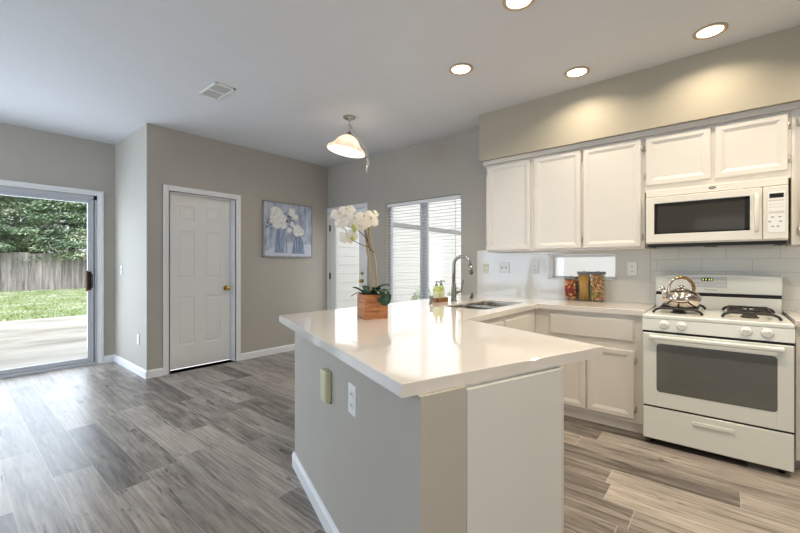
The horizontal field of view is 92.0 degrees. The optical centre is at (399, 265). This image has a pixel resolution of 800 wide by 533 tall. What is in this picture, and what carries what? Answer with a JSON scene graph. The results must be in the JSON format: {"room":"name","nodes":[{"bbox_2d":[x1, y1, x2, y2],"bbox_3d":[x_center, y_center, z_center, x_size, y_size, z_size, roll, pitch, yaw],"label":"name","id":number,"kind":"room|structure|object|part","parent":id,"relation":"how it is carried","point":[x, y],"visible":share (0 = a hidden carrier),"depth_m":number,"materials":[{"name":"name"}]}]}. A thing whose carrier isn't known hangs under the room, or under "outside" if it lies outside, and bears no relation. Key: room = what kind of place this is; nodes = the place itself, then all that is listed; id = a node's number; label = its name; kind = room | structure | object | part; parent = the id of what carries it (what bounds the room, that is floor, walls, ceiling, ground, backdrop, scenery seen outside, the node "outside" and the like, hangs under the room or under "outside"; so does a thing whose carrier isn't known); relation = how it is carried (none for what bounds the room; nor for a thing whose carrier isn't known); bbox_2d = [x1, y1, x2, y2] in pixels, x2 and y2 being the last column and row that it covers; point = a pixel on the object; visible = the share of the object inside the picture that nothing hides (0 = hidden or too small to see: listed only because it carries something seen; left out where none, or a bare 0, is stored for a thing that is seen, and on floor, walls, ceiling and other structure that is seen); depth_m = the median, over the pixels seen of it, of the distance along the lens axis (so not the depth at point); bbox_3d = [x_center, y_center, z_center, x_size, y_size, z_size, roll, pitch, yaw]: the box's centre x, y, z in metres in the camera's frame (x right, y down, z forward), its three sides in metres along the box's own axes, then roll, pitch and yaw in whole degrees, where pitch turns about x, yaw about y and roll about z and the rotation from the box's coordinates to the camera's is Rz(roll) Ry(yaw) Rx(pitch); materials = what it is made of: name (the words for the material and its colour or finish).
{"room":"kitchen","nodes":[
{"label":"kitchen","id":0,"kind":"room"},
{"bbox_2d":[0,122,114,355],"bbox_3d":[-5.274,-0.160,3.310,0.150,2.820,4.947,0,0,40],"label":"wall","id":1,"kind":"structure","parent":0,"point":[28,155],"depth_m":4.71,"materials":[{"name":"beige paint"}]},
{"bbox_2d":[0,179,103,378],"bbox_3d":[-4.674,0.154,3.990,0.169,2.192,2.586,0,0,40],"label":"door","id":2,"kind":"structure","parent":1,"relation":"in","point":[94,273],"depth_m":4.84,"materials":[{"name":"white paint"}]},
{"bbox_3d":[-3.879,0.195,4.838,0.049,0.230,0.045,0,0,40],"label":"handle","id":3,"kind":"part","parent":2,"relation":"part of","materials":[{"name":"black metal"}]},
{"bbox_2d":[104,354,114,362],"bbox_3d":[-5.212,1.205,3.257,0.014,0.090,4.647,0,0,40],"label":"baseboard","id":4,"kind":"structure","parent":1,"relation":"attached to","point":[108,358],"depth_m":4.98,"materials":[{"name":"white paint"}]},
{"bbox_2d":[115,123,161,369],"bbox_3d":[-3.207,-0.160,4.703,1.210,2.820,0.150,0,0,40],"label":"wall","id":5,"kind":"structure","parent":0,"point":[138,157],"depth_m":4.41,"materials":[{"name":"beige paint"}]},
{"bbox_2d":[114,354,146,378],"bbox_3d":[-3.249,1.205,4.631,1.210,0.090,0.014,0,0,40],"label":"baseboard","id":6,"kind":"structure","parent":5,"relation":"attached to","point":[130,366],"depth_m":4.56,"materials":[{"name":"white paint"}]},
{"bbox_2d":[162,127,327,373],"bbox_3d":[-1.983,-0.160,5.330,0.150,2.820,2.388,0,0,40],"label":"wall","id":7,"kind":"structure","parent":0,"point":[271,287],"depth_m":5.27,"materials":[{"name":"beige paint"}]},
{"bbox_2d":[163,184,240,375],"bbox_3d":[-2.447,0.166,4.771,0.173,2.168,0.912,0,0,40],"label":"door","id":8,"kind":"structure","parent":7,"relation":"in","point":[201,294],"depth_m":4.80,"materials":[{"name":"white paint"}]},
{"bbox_2d":[147,344,294,378],"bbox_3d":[-1.969,1.205,5.220,0.014,0.090,2.538,0,0,40],"label":"baseboard","id":9,"kind":"structure","parent":7,"relation":"attached to","point":[158,372],"depth_m":5.25,"materials":[{"name":"white paint"}]},
{"bbox_2d":[262,200,311,257],"bbox_3d":[-1.620,-0.505,5.612,0.038,0.780,0.818,0,0,40],"label":"flower painting","id":10,"kind":"object","parent":7,"relation":"attached to","point":[286,227],"visible":1,"depth_m":5.57,"materials":[{"name":"blue fabric"}]},
{"bbox_2d":[0,0,799,166],"bbox_3d":[-1.079,-1.670,1.426,8.990,0.200,7.485,0,0,40],"label":"ceiling","id":11,"kind":"structure","parent":0,"point":[94,70],"depth_m":2.89,"materials":[{"name":"paint"}]},
{"bbox_2d":[198,82,235,100],"bbox_3d":[-1.653,-1.565,3.478,0.355,0.010,0.180,0,0,40],"label":"ceiling vent","id":12,"kind":"object","parent":11,"relation":"in","point":[216,91],"visible":1,"depth_m":3.47,"materials":[{"name":"white plastic"}]},
{"bbox_2d":[327,115,369,172],"bbox_3d":[-0.571,-1.274,4.088,0.408,0.591,0.409,0,0,40],"label":"pendant lamp","id":13,"kind":"object","parent":11,"relation":"hanging from","point":[347,145],"visible":1,"depth_m":4.08,"materials":[{"name":"white glass"}]},
{"bbox_3d":[-0.571,-1.272,4.088,0.408,0.220,0.409,0,0,40],"label":"lamp shade","id":14,"kind":"part","parent":13,"relation":"part of","materials":[{"name":"white glass"}]},
{"bbox_3d":[-0.437,-1.238,4.088,0.215,0.519,0.026,0,0,0],"label":"spare chain","id":15,"kind":"part","parent":13,"relation":"part of","materials":[{"name":"silver metal"}]},
{"bbox_2d":[449,63,472,74],"bbox_3d":[0.487,-1.565,3.087,0.188,0.010,0.188,0,0,40],"label":"recessed light","id":16,"kind":"object","parent":11,"relation":"in","point":[459,68],"visible":1,"depth_m":3.08,"materials":[{"name":"beige"}]},
{"bbox_2d":[502,0,534,10],"bbox_3d":[0.704,-1.565,2.284,0.188,0.010,0.188,0,0,40],"label":"recessed light","id":17,"kind":"object","parent":11,"relation":"in","point":[510,5],"visible":1,"depth_m":2.32,"materials":[{"name":"beige"}]},
{"bbox_2d":[564,66,589,77],"bbox_3d":[1.438,-1.565,3.136,0.188,0.010,0.188,0,0,40],"label":"recessed light","id":18,"kind":"object","parent":11,"relation":"in","point":[576,72],"visible":1,"depth_m":3.13,"materials":[{"name":"beige"}]},
{"bbox_2d":[692,22,727,39],"bbox_3d":[2.077,-1.565,2.586,0.188,0.010,0.188,0,0,40],"label":"recessed light","id":19,"kind":"object","parent":11,"relation":"in","point":[715,29],"visible":1,"depth_m":2.58,"materials":[{"name":"beige"}]},
{"bbox_2d":[0,350,799,532],"bbox_3d":[-1.079,1.310,1.426,8.690,0.120,7.185,0,0,40],"label":"floor","id":20,"kind":"structure","parent":0,"point":[103,447],"depth_m":2.35,"materials":[{"name":"grey wood"}]},
{"bbox_2d":[292,332,563,532],"bbox_3d":[0.594,0.810,2.662,1.608,0.879,3.133,0,0,40],"label":"base cabinet","id":21,"kind":"object","parent":20,"relation":"on","point":[487,456],"visible":0.68,"depth_m":1.31,"materials":[{"name":"beige paint"}]},
{"bbox_3d":[0.025,1.206,2.836,1.155,0.088,3.421,0,0,14],"label":"baseboard","id":22,"kind":"part","parent":21,"relation":"part of","materials":[{"name":"white paint"}]},
{"bbox_2d":[320,368,331,403],"bbox_3d":[-0.347,0.562,1.803,0.034,0.150,0.086,0,0,-29],"label":"wall box","id":23,"kind":"object","parent":21,"relation":"attached to","point":[325,374],"visible":1,"depth_m":1.77,"materials":[{"name":"beige plastic"}]},
{"bbox_2d":[348,382,355,417],"bbox_3d":[-0.192,0.538,1.545,0.010,0.122,0.080,0,0,-29],"label":"wall outlet","id":24,"kind":"object","parent":21,"relation":"attached to","point":[351,388],"visible":1,"depth_m":1.54,"materials":[{"name":"white plastic"}]},
{"bbox_2d":[279,294,655,397],"bbox_3d":[0.541,0.350,2.690,1.878,0.040,3.160,0,0,40],"label":"countertop","id":25,"kind":"structure","parent":21,"relation":"on","point":[421,347],"depth_m":1.65,"materials":[{"name":"white stone"}]},
{"bbox_2d":[330,205,390,319],"bbox_3d":[-0.232,-0.025,2.386,0.364,0.708,0.227,0,0,-21],"label":"potted orchid","id":26,"kind":"object","parent":25,"relation":"on","point":[372,303],"visible":1,"depth_m":2.40,"materials":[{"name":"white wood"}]},
{"bbox_3d":[-0.203,-0.060,2.438,0.053,0.491,0.021,0,0,17],"label":"stem","id":27,"kind":"part","parent":26,"relation":"part of","materials":[{"name":"green plant"}]},
{"bbox_3d":[-0.172,-0.052,2.442,0.061,0.476,0.026,0,0,-2],"label":"stem","id":28,"kind":"part","parent":26,"relation":"part of","materials":[{"name":"green plant"}]},
{"bbox_2d":[429,297,447,302],"bbox_3d":[0.352,0.311,3.499,0.090,0.038,0.170,0,0,40],"label":"wooden tray","id":29,"kind":"object","parent":25,"relation":"on","point":[445,299],"visible":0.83,"depth_m":3.44,"materials":[{"name":"brown wood"}]},
{"bbox_2d":[433,281,440,297],"bbox_3d":[0.329,0.231,3.469,0.063,0.178,0.063,0,0,-5],"label":"soap bottle","id":30,"kind":"object","parent":29,"relation":"on","point":[436,291],"visible":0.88,"depth_m":3.45,"materials":[{"name":"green plastic"}]},
{"bbox_2d":[439,280,444,297],"bbox_3d":[0.378,0.229,3.527,0.063,0.183,0.063,0,0,-5],"label":"soap bottle","id":31,"kind":"object","parent":29,"relation":"on","point":[442,291],"visible":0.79,"depth_m":3.50,"materials":[{"name":"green plastic"}]},
{"bbox_2d":[451,255,472,300],"bbox_3d":[0.578,0.117,3.532,0.233,0.425,0.101,0,0,40],"label":"kitchen faucet","id":32,"kind":"object","parent":25,"relation":"on","point":[454,292],"visible":1,"depth_m":3.55,"materials":[{"name":"silver metal"}]},
{"bbox_3d":[0.553,0.204,3.577,0.083,0.132,0.023,0,0,-1],"label":"lever","id":33,"kind":"part","parent":32,"relation":"part of","materials":[{"name":"silver metal"}]},
{"bbox_3d":[0.564,0.037,3.517,0.202,0.265,0.031,0,0,40],"label":"spout","id":34,"kind":"part","parent":32,"relation":"part of","materials":[{"name":"silver metal"}]},
{"bbox_2d":[469,292,473,298],"bbox_3d":[0.712,0.299,3.847,0.042,0.061,0.044,0,0,40],"label":"air gap","id":35,"kind":"object","parent":25,"relation":"on","point":[471,294],"visible":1,"depth_m":3.83,"materials":[{"name":"silver metal"}]},
{"bbox_2d":[449,301,517,309],"bbox_3d":[0.717,0.440,3.279,0.400,0.191,0.753,0,0,40],"label":"sink","id":36,"kind":"object","parent":25,"relation":"in","point":[483,305],"visible":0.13,"depth_m":3.49,"materials":[{"name":"silver metal"}]},
{"bbox_3d":[0.591,0.440,3.130,0.400,0.191,0.363,0,0,40],"label":"bowl","id":37,"kind":"part","parent":36,"relation":"part of","materials":[{"name":"silver metal"}]},
{"bbox_3d":[0.845,0.440,3.430,0.400,0.191,0.358,0,0,40],"label":"bowl","id":38,"kind":"part","parent":36,"relation":"part of","materials":[{"name":"silver metal"}]},
{"bbox_2d":[564,276,578,299],"bbox_3d":[1.641,0.215,3.700,0.107,0.229,0.107,0,0,40],"label":"storage jar","id":39,"kind":"object","parent":25,"relation":"on","point":[565,277],"visible":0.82,"depth_m":3.66,"materials":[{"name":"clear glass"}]},
{"bbox_2d":[564,279,577,299],"bbox_3d":[1.641,0.224,3.700,0.108,0.208,0.108,0,0,40],"label":"pasta pieces","id":40,"kind":"object","parent":39,"relation":"in","point":[571,284],"visible":0.99,"depth_m":3.68,"materials":[{"name":"food"}]},
{"bbox_3d":[1.641,0.116,3.700,0.107,0.030,0.107,0,0,40],"label":"lid","id":41,"kind":"part","parent":39,"relation":"part of","materials":[{"name":"grey metal"}]},
{"bbox_2d":[577,271,590,300],"bbox_3d":[1.732,0.192,3.630,0.102,0.276,0.102,0,0,40],"label":"storage jar","id":42,"kind":"object","parent":25,"relation":"on","point":[578,272],"visible":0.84,"depth_m":3.61,"materials":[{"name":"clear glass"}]},
{"bbox_2d":[578,274,589,299],"bbox_3d":[1.732,0.202,3.630,0.084,0.244,0.084,0,0,40],"label":"sticks","id":43,"kind":"object","parent":42,"relation":"in","point":[584,279],"visible":0.98,"depth_m":3.61,"materials":[{"name":"yellow food"}]},
{"bbox_3d":[1.732,0.069,3.630,0.102,0.030,0.102,0,0,40],"label":"lid","id":44,"kind":"part","parent":42,"relation":"part of","materials":[{"name":"grey metal"}]},
{"bbox_2d":[590,271,605,301],"bbox_3d":[1.820,0.192,3.548,0.112,0.276,0.112,0,0,40],"label":"storage jar","id":45,"kind":"object","parent":25,"relation":"on","point":[593,272],"visible":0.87,"depth_m":3.51,"materials":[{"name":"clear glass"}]},
{"bbox_2d":[590,274,604,300],"bbox_3d":[1.819,0.200,3.550,0.109,0.256,0.112,0,0,40],"label":"pasta twists","id":46,"kind":"object","parent":45,"relation":"in","point":[598,291],"visible":0.99,"depth_m":3.53,"materials":[{"name":"multicoloured food"}]},
{"bbox_3d":[1.820,0.069,3.548,0.112,0.030,0.112,0,0,40],"label":"lid","id":47,"kind":"part","parent":45,"relation":"part of","materials":[{"name":"grey metal"}]},
{"bbox_3d":[0.401,0.816,1.315,0.475,0.868,0.020,0,0,-32],"label":"panel","id":48,"kind":"part","parent":21,"relation":"part of","materials":[{"name":"white wood"}]},
{"bbox_2d":[479,309,535,332],"bbox_3d":[0.623,0.811,3.286,0.790,0.878,2.143,0,0,40],"label":"base cabinet","id":49,"kind":"object","parent":20,"relation":"on","point":[525,320],"visible":0.12,"depth_m":3.07,"materials":[{"name":"white paint"}]},
{"bbox_3d":[0.611,0.492,2.678,0.016,0.165,0.480,0,0,40],"label":"drawer","id":50,"kind":"part","parent":49,"relation":"part of","materials":[{"name":"white paint"}]},
{"bbox_3d":[0.940,0.492,3.068,0.016,0.165,0.480,0,0,40],"label":"drawer","id":51,"kind":"part","parent":49,"relation":"part of","materials":[{"name":"white paint"}]},
{"bbox_2d":[536,308,642,433],"bbox_3d":[1.692,0.810,3.348,0.802,0.879,0.669,0,0,40],"label":"base cabinet","id":52,"kind":"object","parent":20,"relation":"on","point":[607,389],"visible":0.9,"depth_m":3.01,"materials":[{"name":"white paint"}]},
{"bbox_3d":[1.364,0.895,3.200,0.323,0.510,0.020,0,0,40],"label":"door","id":53,"kind":"part","parent":52,"relation":"part of","materials":[{"name":"white paint"}]},
{"bbox_3d":[1.508,0.490,3.080,0.625,0.170,0.018,0,0,40],"label":"drawer","id":54,"kind":"part","parent":52,"relation":"part of","materials":[{"name":"white paint"}]},
{"bbox_3d":[1.622,0.895,2.983,0.325,0.510,0.020,0,0,40],"label":"door","id":55,"kind":"part","parent":52,"relation":"part of","materials":[{"name":"white paint"}]},
{"bbox_2d":[642,275,794,473],"bbox_3d":[2.230,0.662,2.752,0.758,1.176,0.808,0,0,40],"label":"gas range","id":56,"kind":"object","parent":20,"relation":"on","point":[718,373],"visible":0.95,"depth_m":2.50,"materials":[{"name":"white metal"}]},
{"bbox_3d":[1.801,0.408,2.634,0.060,0.060,0.038,0,0,40],"label":"knob","id":57,"kind":"part","parent":56,"relation":"part of","materials":[{"name":"white plastic"}]},
{"bbox_3d":[2.007,0.333,2.781,0.096,0.021,0.096,0,0,40],"label":"burner","id":58,"kind":"part","parent":56,"relation":"part of","materials":[{"name":"black metal"}]},
{"bbox_2d":[659,276,701,307],"bbox_3d":[2.032,0.186,2.787,0.232,0.222,0.232,0,0,-43],"label":"tea kettle","id":59,"kind":"object","parent":56,"relation":"on","point":[682,297],"visible":1,"depth_m":2.73,"materials":[{"name":"silver metal"}]},
{"bbox_3d":[1.912,0.198,2.792,0.078,0.095,0.040,0,0,2],"label":"spout","id":60,"kind":"part","parent":59,"relation":"part of","materials":[{"name":"silver metal"}]},
{"bbox_3d":[2.032,0.161,2.787,0.104,0.037,0.103,0,0,2],"label":"lid","id":61,"kind":"part","parent":59,"relation":"part of","materials":[{"name":"silver metal"}]},
{"bbox_3d":[1.875,0.408,2.572,0.060,0.060,0.038,0,0,40],"label":"knob","id":62,"kind":"part","parent":56,"relation":"part of","materials":[{"name":"white plastic"}]},
{"bbox_2d":[701,278,712,280],"bbox_3d":[2.415,0.112,3.034,0.072,0.024,0.002,0,0,40],"label":"clock","id":63,"kind":"object","parent":56,"relation":"on","point":[702,279],"depth_m":3.03,"materials":[{"name":"green"}]},
{"bbox_3d":[2.004,1.042,2.472,0.214,0.027,0.010,0,0,40],"label":"drawer pull","id":64,"kind":"part","parent":56,"relation":"part of","materials":[{"name":"white metal"}]},
{"bbox_3d":[1.984,0.494,2.461,0.668,0.028,0.047,0,0,40],"label":"oven handle","id":65,"kind":"part","parent":56,"relation":"part of","materials":[{"name":"white metal"}]},
{"bbox_3d":[2.012,1.095,2.494,0.750,0.220,0.034,0,0,40],"label":"storage drawer","id":66,"kind":"part","parent":56,"relation":"part of","materials":[{"name":"white metal"}]},
{"bbox_3d":[2.010,0.721,2.492,0.750,0.504,0.038,0,0,40],"label":"oven door","id":67,"kind":"part","parent":56,"relation":"part of","materials":[{"name":"white metal"}]},
{"bbox_3d":[2.014,0.414,2.497,0.758,0.082,0.042,0,0,40],"label":"control panel","id":68,"kind":"part","parent":56,"relation":"part of","materials":[{"name":"white metal"}]},
{"bbox_2d":[643,307,794,328],"bbox_3d":[2.215,0.358,2.734,0.758,0.029,0.644,0,0,40],"label":"cooktop","id":69,"kind":"object","parent":56,"relation":"in","point":[715,318],"depth_m":2.54,"materials":[{"name":"white metal"}]},
{"bbox_3d":[2.120,0.408,2.364,0.060,0.060,0.038,0,0,40],"label":"knob","id":70,"kind":"part","parent":56,"relation":"part of","materials":[{"name":"white plastic"}]},
{"bbox_3d":[2.298,0.333,2.536,0.096,0.021,0.096,0,0,40],"label":"burner","id":71,"kind":"part","parent":56,"relation":"part of","materials":[{"name":"black metal"}]},
{"bbox_3d":[2.192,0.408,2.303,0.060,0.060,0.038,0,0,40],"label":"knob","id":72,"kind":"part","parent":56,"relation":"part of","materials":[{"name":"white plastic"}]},
{"bbox_2d":[794,327,799,468],"bbox_3d":[2.841,0.810,2.377,0.628,0.879,0.669,0,0,40],"label":"base cabinet","id":73,"kind":"object","parent":20,"relation":"on","point":[797,329],"visible":0.42,"depth_m":2.34,"materials":[{"name":"white paint"}]},
{"bbox_2d":[783,310,799,326],"bbox_3d":[2.835,0.350,2.373,0.632,0.040,0.684,0,0,40],"label":"countertop","id":74,"kind":"structure","parent":73,"relation":"on","point":[793,316],"depth_m":2.54,"materials":[{"name":"white stone"}]},
{"bbox_2d":[451,283,456,300],"bbox_3d":[0.498,0.245,3.572,0.060,0.170,0.060,0,0,40],"label":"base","id":75,"kind":"object","parent":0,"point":[453,288],"depth_m":3.55,"materials":[{"name":"silver metal"}]},
{"bbox_2d":[328,129,616,294],"bbox_3d":[1.692,-0.160,3.885,7.630,2.820,0.150,0,0,40],"label":"wall","id":76,"kind":"structure","parent":0,"point":[448,166],"depth_m":5.01,"materials":[{"name":"beige paint"}]},
{"bbox_2d":[327,203,367,309],"bbox_3d":[-0.790,0.171,5.944,0.926,2.158,0.209,0,0,40],"label":"door","id":77,"kind":"structure","parent":76,"relation":"in","point":[332,230],"depth_m":6.11,"materials":[{"name":"white paint"}]},
{"bbox_2d":[389,201,439,302],"bbox_3d":[0.303,-0.152,5.051,1.227,1.405,0.133,0,0,40],"label":"window","id":78,"kind":"structure","parent":76,"relation":"in","point":[424,245],"depth_m":5.08,"materials":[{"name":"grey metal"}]},
{"bbox_2d":[387,194,460,302],"bbox_3d":[0.280,-0.168,5.026,1.200,1.365,0.052,0,0,40],"label":"window blind","id":79,"kind":"object","parent":78,"relation":"attached to","point":[454,197],"visible":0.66,"depth_m":5.04,"materials":[{"name":"white plastic"}]},
{"bbox_2d":[486,148,588,252],"bbox_3d":[1.361,-0.611,3.854,0.953,0.946,0.324,0,0,40],"label":"upper cabinet","id":80,"kind":"object","parent":76,"relation":"attached to","point":[534,204],"visible":1,"depth_m":3.69,"materials":[{"name":"white paint"}]},
{"bbox_3d":[1.088,-0.591,3.885,0.457,0.875,0.020,0,0,40],"label":"door","id":81,"kind":"part","parent":80,"relation":"part of","materials":[{"name":"white paint"}]},
{"bbox_3d":[1.453,-0.591,3.577,0.419,0.875,0.020,0,0,40],"label":"door","id":82,"kind":"part","parent":80,"relation":"part of","materials":[{"name":"white paint"}]},
{"bbox_2d":[483,101,799,166],"bbox_3d":[2.082,-1.063,3.235,2.895,0.042,0.339,0,0,40],"label":"trim","id":83,"kind":"structure","parent":80,"relation":"attached to","point":[794,105],"depth_m":3.05,"materials":[{"name":"white wood"}]},
{"bbox_2d":[477,248,650,302],"bbox_3d":[1.538,0.080,3.905,1.688,0.500,0.018,0,0,40],"label":"backsplash slab","id":84,"kind":"structure","parent":76,"relation":"attached to","point":[520,280],"depth_m":3.95,"materials":[{"name":"tile"}]},
{"bbox_2d":[482,263,487,272],"bbox_3d":[0.964,0.030,4.371,0.075,0.120,0.010,0,0,40],"label":"wall outlet","id":85,"kind":"object","parent":84,"relation":"attached to","point":[484,265],"visible":1,"depth_m":4.37,"materials":[{"name":"beige plastic"}]},
{"bbox_2d":[499,262,508,272],"bbox_3d":[1.140,0.025,4.223,0.118,0.115,0.010,0,0,40],"label":"light switch","id":86,"kind":"object","parent":84,"relation":"attached to","point":[503,266],"visible":1,"depth_m":4.22,"materials":[{"name":"white plastic"}]},
{"bbox_2d":[532,263,538,273],"bbox_3d":[1.402,0.030,4.002,0.072,0.115,0.010,0,0,40],"label":"wall outlet","id":87,"kind":"object","parent":84,"relation":"attached to","point":[535,266],"visible":1,"depth_m":4.00,"materials":[{"name":"white plastic"}]},
{"bbox_2d":[627,262,636,275],"bbox_3d":[2.068,0.032,3.439,0.078,0.120,0.010,0,0,40],"label":"wall outlet","id":88,"kind":"object","parent":84,"relation":"attached to","point":[631,266],"visible":1,"depth_m":3.44,"materials":[{"name":"white plastic"}]},
{"bbox_2d":[548,253,616,279],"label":"window","id":89,"kind":"structure","parent":76,"relation":"in","point":[551,257],"depth_m":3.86,"materials":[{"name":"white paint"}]},
{"bbox_2d":[583,137,649,250],"bbox_3d":[1.901,-0.611,3.397,0.469,0.946,0.324,0,0,40],"label":"upper cabinet","id":90,"kind":"object","parent":76,"relation":"attached to","point":[614,195],"visible":0.97,"depth_m":3.27,"materials":[{"name":"white paint"}]},
{"bbox_2d":[646,177,787,248],"bbox_3d":[2.356,-0.364,2.922,0.801,0.446,0.426,0,0,40],"label":"microwave","id":91,"kind":"object","parent":76,"relation":"attached to","point":[752,212],"visible":1,"depth_m":2.77,"materials":[{"name":"beige plastic"}]},
{"bbox_3d":[2.209,-0.352,2.845,0.671,0.355,0.038,0,0,40],"label":"door","id":92,"kind":"part","parent":91,"relation":"part of","materials":[{"name":"beige plastic"}]},
{"bbox_3d":[2.264,-0.561,2.813,0.801,0.051,0.020,0,0,40],"label":"vent panel","id":93,"kind":"part","parent":91,"relation":"part of","materials":[{"name":"beige plastic"}]},
{"bbox_3d":[2.419,-0.360,2.618,0.026,0.269,0.044,0,0,40],"label":"door handle","id":94,"kind":"part","parent":91,"relation":"part of","materials":[{"name":"beige plastic"}]},
{"bbox_3d":[2.514,-0.352,2.587,0.123,0.355,0.038,0,0,40],"label":"control panel","id":95,"kind":"part","parent":91,"relation":"part of","materials":[{"name":"beige plastic"}]},
{"bbox_2d":[644,110,790,192],"bbox_3d":[2.399,-0.836,2.977,0.848,0.496,0.324,0,0,40],"label":"upper cabinet","id":96,"kind":"object","parent":76,"relation":"attached to","point":[759,147],"visible":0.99,"depth_m":2.82,"materials":[{"name":"white paint"}]},
{"bbox_3d":[2.146,-0.832,2.991,0.407,0.380,0.020,0,0,40],"label":"door","id":97,"kind":"part","parent":96,"relation":"part of","materials":[{"name":"white paint"}]},
{"bbox_3d":[2.466,-0.832,2.721,0.379,0.380,0.020,0,0,40],"label":"door","id":98,"kind":"part","parent":96,"relation":"part of","materials":[{"name":"white paint"}]},
{"bbox_2d":[651,244,799,313],"bbox_3d":[2.738,0.110,2.893,1.451,0.560,0.016,0,0,40],"label":"tile backsplash","id":99,"kind":"structure","parent":76,"relation":"attached to","point":[781,261],"depth_m":2.99,"materials":[{"name":"white tile"}]},
{"bbox_2d":[786,109,799,245],"bbox_3d":[2.958,-0.611,2.505,0.615,0.946,0.324,0,0,40],"label":"upper cabinet","id":100,"kind":"object","parent":76,"relation":"attached to","point":[794,182],"visible":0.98,"depth_m":2.58,"materials":[{"name":"white paint"}]},
{"bbox_2d":[479,25,799,162],"bbox_3d":[2.692,-1.327,2.700,4.573,0.485,0.369,0,0,40],"label":"wall","id":101,"kind":"structure","parent":0,"point":[763,71],"depth_m":3.03,"materials":[{"name":"beige paint"}]},
{"label":"outside","id":102,"kind":"structure","parent":0,"visible":0},
{"bbox_2d":[0,283,86,321],"bbox_3d":[-19.710,1.420,17.965,26.700,0.100,42.000,0,0,40],"label":"ground","id":103,"kind":"structure","parent":102,"point":[48,283],"depth_m":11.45,"materials":[{"name":"green plant"}]},
{"bbox_2d":[0,195,48,261],"bbox_3d":[-22.646,-2.633,20.004,6.947,7.981,7.682,0,0,44],"label":"evergreen tree","id":104,"kind":"object","parent":103,"relation":"on","point":[4,199],"visible":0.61,"depth_m":20.96,"materials":[{"name":"green plant"}]},
{"bbox_2d":[0,197,85,272],"bbox_3d":[-25.003,-3.267,25.125,7.200,9.247,7.784,0,0,-13],"label":"evergreen tree","id":105,"kind":"object","parent":103,"relation":"on","point":[25,198],"visible":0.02,"depth_m":24.69,"materials":[{"name":"green plant"}]},
{"bbox_2d":[0,198,86,262],"bbox_3d":[-19.760,-2.664,23.357,6.924,8.043,6.358,0,0,21],"label":"evergreen tree","id":106,"kind":"object","parent":103,"relation":"on","point":[74,215],"visible":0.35,"depth_m":21.79,"materials":[{"name":"green plant"}]},
{"bbox_2d":[0,252,86,290],"bbox_3d":[-18.773,0.315,22.466,0.160,2.070,30.085,0,0,40],"label":"wooden fence","id":107,"kind":"object","parent":103,"relation":"on","point":[15,275],"visible":0.22,"depth_m":21.20,"materials":[{"name":"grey wood"}]},
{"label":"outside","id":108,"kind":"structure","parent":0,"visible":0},
{"bbox_2d":[0,315,86,369],"bbox_3d":[-6.817,1.400,7.070,7.060,0.100,30.000,0,0,40],"label":"patio","id":109,"kind":"structure","parent":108,"point":[29,342],"depth_m":6.84,"materials":[{"name":"concrete"}]},
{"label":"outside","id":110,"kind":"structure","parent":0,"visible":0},
{"bbox_3d":[6.408,1.415,7.769,12.240,0.110,11.860,0,0,40],"label":"ground","id":111,"kind":"structure","parent":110,"visible":0},
{"bbox_2d":[338,199,460,308],"bbox_3d":[1.949,-0.400,10.882,0.230,3.500,10.860,0,0,40],"label":"wall","id":112,"kind":"structure","parent":111,"relation":"on","point":[348,254],"depth_m":8.77,"materials":[{"name":"white paint"}]},
{"bbox_2d":[410,287,431,300],"bbox_3d":[0.434,0.865,7.361,0.526,0.974,0.523,0,0,40],"label":"shrub","id":113,"kind":"object","parent":111,"relation":"on","point":[417,291],"visible":0.08,"depth_m":7.31,"materials":[{"name":"green plant"}]}
]}

